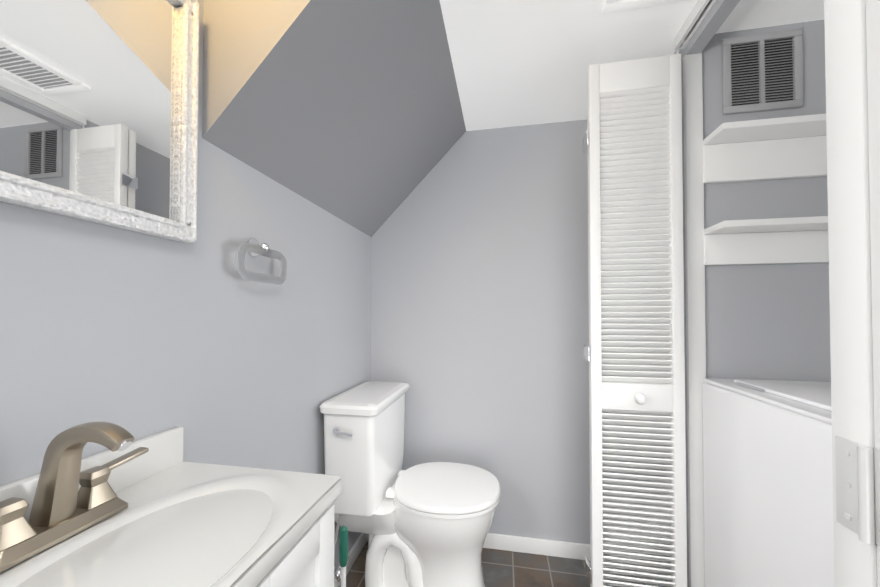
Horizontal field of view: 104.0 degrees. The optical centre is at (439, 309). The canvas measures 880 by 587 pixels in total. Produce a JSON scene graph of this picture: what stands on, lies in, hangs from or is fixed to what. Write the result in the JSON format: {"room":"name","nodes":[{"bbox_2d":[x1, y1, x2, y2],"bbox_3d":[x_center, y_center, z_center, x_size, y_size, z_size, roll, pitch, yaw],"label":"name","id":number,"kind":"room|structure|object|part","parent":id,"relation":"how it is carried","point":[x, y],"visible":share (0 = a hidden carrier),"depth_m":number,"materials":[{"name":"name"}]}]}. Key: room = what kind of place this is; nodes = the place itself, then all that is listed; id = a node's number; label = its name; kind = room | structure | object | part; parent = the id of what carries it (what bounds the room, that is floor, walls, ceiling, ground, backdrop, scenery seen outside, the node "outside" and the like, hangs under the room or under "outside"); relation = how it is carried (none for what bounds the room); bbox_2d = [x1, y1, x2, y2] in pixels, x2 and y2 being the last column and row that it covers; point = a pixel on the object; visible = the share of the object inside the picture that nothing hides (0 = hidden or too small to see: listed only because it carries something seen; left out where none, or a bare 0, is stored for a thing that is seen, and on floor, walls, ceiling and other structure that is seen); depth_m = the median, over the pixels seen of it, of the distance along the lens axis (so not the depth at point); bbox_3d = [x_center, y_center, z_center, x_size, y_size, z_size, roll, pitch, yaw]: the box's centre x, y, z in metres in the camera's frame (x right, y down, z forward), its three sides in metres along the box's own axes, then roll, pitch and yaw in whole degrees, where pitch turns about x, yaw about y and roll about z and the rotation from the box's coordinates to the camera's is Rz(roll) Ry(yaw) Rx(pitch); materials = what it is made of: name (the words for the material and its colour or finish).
{"room":"bathroom","nodes":[
{"label":"bathroom","id":0,"kind":"room"},
{"bbox_2d":[0,0,370,570],"bbox_3d":[-0.681,0.106,0.266,0.100,2.000,3.250,0,-1,11],"label":"wall","id":1,"kind":"structure","parent":0,"point":[210,350],"depth_m":0.77,"materials":[{"name":"grey paint"}]},
{"bbox_2d":[0,0,198,242],"bbox_3d":[-0.593,-0.405,0.383,0.030,0.519,0.717,0,-1,11],"label":"mirror","id":2,"kind":"object","parent":1,"relation":"attached to","point":[99,111],"visible":1,"depth_m":0.57,"materials":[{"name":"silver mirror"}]},
{"bbox_2d":[236,239,286,283],"bbox_3d":[-0.483,-0.131,0.924,0.048,0.119,0.188,0,-1,11],"label":"towel ring","id":3,"kind":"object","parent":1,"relation":"attached to","point":[253,247],"visible":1,"depth_m":0.91,"materials":[{"name":"silver metal"}]},
{"bbox_2d":[334,515,341,581],"bbox_3d":[-0.393,0.862,1.238,0.082,0.235,0.055,0,-1,11],"label":"supply valve","id":4,"kind":"object","parent":1,"relation":"attached to","point":[337,575],"visible":0.46,"depth_m":1.24,"materials":[{"name":"silver metal"}]},
{"bbox_2d":[334,533,367,586],"bbox_3d":[-0.443,1.087,1.218,0.015,0.068,1.020,0,-1,11],"label":"baseboard","id":5,"kind":"structure","parent":1,"relation":"attached to","point":[362,539],"depth_m":1.53,"materials":[{"name":"white wood"}]},
{"bbox_2d":[202,0,465,236],"bbox_3d":[-0.204,-0.629,1.229,0.490,0.500,1.005,0,-1,11],"label":"sloped ceiling","id":6,"kind":"structure","parent":0,"point":[349,112],"depth_m":0.96,"materials":[{"name":"grey paint"}]},
{"bbox_2d":[340,541,645,586],"bbox_3d":[0.411,1.142,0.046,2.320,0.080,3.250,0,-1,11],"label":"floor","id":7,"kind":"structure","parent":0,"point":[503,568],"depth_m":1.48,"materials":[{"name":"tile"}]},
{"bbox_2d":[0,427,341,586],"bbox_3d":[-0.399,0.672,0.423,0.394,0.872,0.500,0,-1,11],"label":"bathroom vanity","id":8,"kind":"object","parent":7,"relation":"on","point":[178,522],"visible":0.83,"depth_m":0.50,"materials":[{"name":"white painted wood"},{"name":"cultured marble"}]},
{"bbox_2d":[0,422,148,572],"bbox_3d":[-0.480,0.228,0.461,0.152,0.153,0.233,0,-1,11],"label":"faucet","id":9,"kind":"object","parent":8,"relation":"on","point":[63,508],"visible":1,"depth_m":0.45,"materials":[{"name":"silver metal"}]},
{"bbox_2d":[339,526,347,586],"bbox_3d":[-0.282,0.877,1.003,0.110,0.482,0.110,0,-1,11],"label":"toilet brush","id":10,"kind":"object","parent":7,"relation":"on","point":[343,546],"visible":1,"depth_m":1.00,"materials":[{"name":"green plastic"}]},
{"bbox_2d":[319,381,500,586],"bbox_3d":[-0.085,0.731,1.379,0.646,0.786,0.463,0,-1,11],"label":"toilet","id":11,"kind":"object","parent":7,"relation":"on","point":[425,524],"visible":1,"depth_m":1.25,"materials":[{"name":"white ceramic"}]},
{"bbox_2d":[702,378,834,586],"bbox_3d":[1.091,0.583,0.672,0.690,1.058,0.681,0,-1,11],"label":"washer","id":12,"kind":"object","parent":7,"relation":"on","point":[768,484],"visible":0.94,"depth_m":0.81,"materials":[{"name":"white metal"}]},
{"bbox_2d":[371,119,637,543],"bbox_3d":[0.317,0.129,1.682,1.345,2.000,0.100,0,-1,11],"label":"wall","id":13,"kind":"structure","parent":0,"point":[479,298],"depth_m":1.64,"materials":[{"name":"grey paint"}]},
{"bbox_2d":[483,533,589,560],"bbox_3d":[0.258,1.094,1.620,1.245,0.068,0.015,0,-1,11],"label":"baseboard","id":14,"kind":"structure","parent":13,"relation":"attached to","point":[571,550],"depth_m":1.58,"materials":[{"name":"white wood"}]},
{"bbox_2d":[440,0,823,130],"bbox_3d":[0.411,-0.937,0.080,2.320,0.080,3.250,0,-1,11],"label":"ceiling","id":15,"kind":"structure","parent":0,"point":[520,62],"depth_m":1.13,"materials":[{"name":"white paint"}]},
{"bbox_2d":[602,0,684,12],"bbox_3d":[0.562,-0.878,0.867,0.220,0.012,0.255,0,-1,11],"label":"ceiling vent","id":16,"kind":"object","parent":15,"relation":"in","point":[613,5],"visible":1,"depth_m":0.98,"materials":[{"name":"grey"}]},
{"bbox_2d":[583,0,716,586],"bbox_3d":[0.573,0.114,0.780,0.311,2.000,0.735,0,-1,11],"label":"bifold door","id":17,"kind":"structure","parent":15,"relation":"attached to","point":[634,354],"depth_m":1.08,"materials":[{"name":"white wood"}]},
{"bbox_3d":[0.710,-0.867,0.762,0.030,0.038,0.720,0,-1,11],"label":"bifold door track rail","id":18,"kind":"part","parent":17,"relation":"part of","materials":[{"name":"grey metal"}]},
{"bbox_2d":[637,0,739,586],"bbox_3d":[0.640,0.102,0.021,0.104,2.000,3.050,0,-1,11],"label":"door frame","id":19,"kind":"structure","parent":0,"point":[720,11],"depth_m":1.09,"materials":[{"name":"white paint"}]},
{"bbox_2d":[701,20,820,381],"bbox_3d":[1.246,0.119,1.066,0.821,2.000,0.100,0,-1,11],"label":"wall","id":20,"kind":"structure","parent":0,"point":[767,321],"depth_m":1.07,"materials":[{"name":"grey paint"}]},
{"bbox_2d":[722,28,803,114],"bbox_3d":[1.000,-0.737,1.068,0.213,0.240,0.011,0,-1,11],"label":"air vent","id":21,"kind":"object","parent":20,"relation":"in","point":[762,72],"visible":1,"depth_m":1.07,"materials":[{"name":"grey metal"}]},
{"bbox_2d":[817,20,830,381],"bbox_3d":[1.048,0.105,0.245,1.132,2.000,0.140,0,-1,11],"label":"wall","id":22,"kind":"structure","parent":0,"point":[822,193],"depth_m":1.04,"materials":[{"name":"grey paint"}]},
{"bbox_2d":[824,0,879,586],"bbox_3d":[0.480,0.107,0.348,0.025,2.000,0.176,0,-1,11],"label":"door frame","id":23,"kind":"structure","parent":22,"relation":"attached to","point":[852,53],"depth_m":0.40,"materials":[{"name":"white wood"}]}
]}

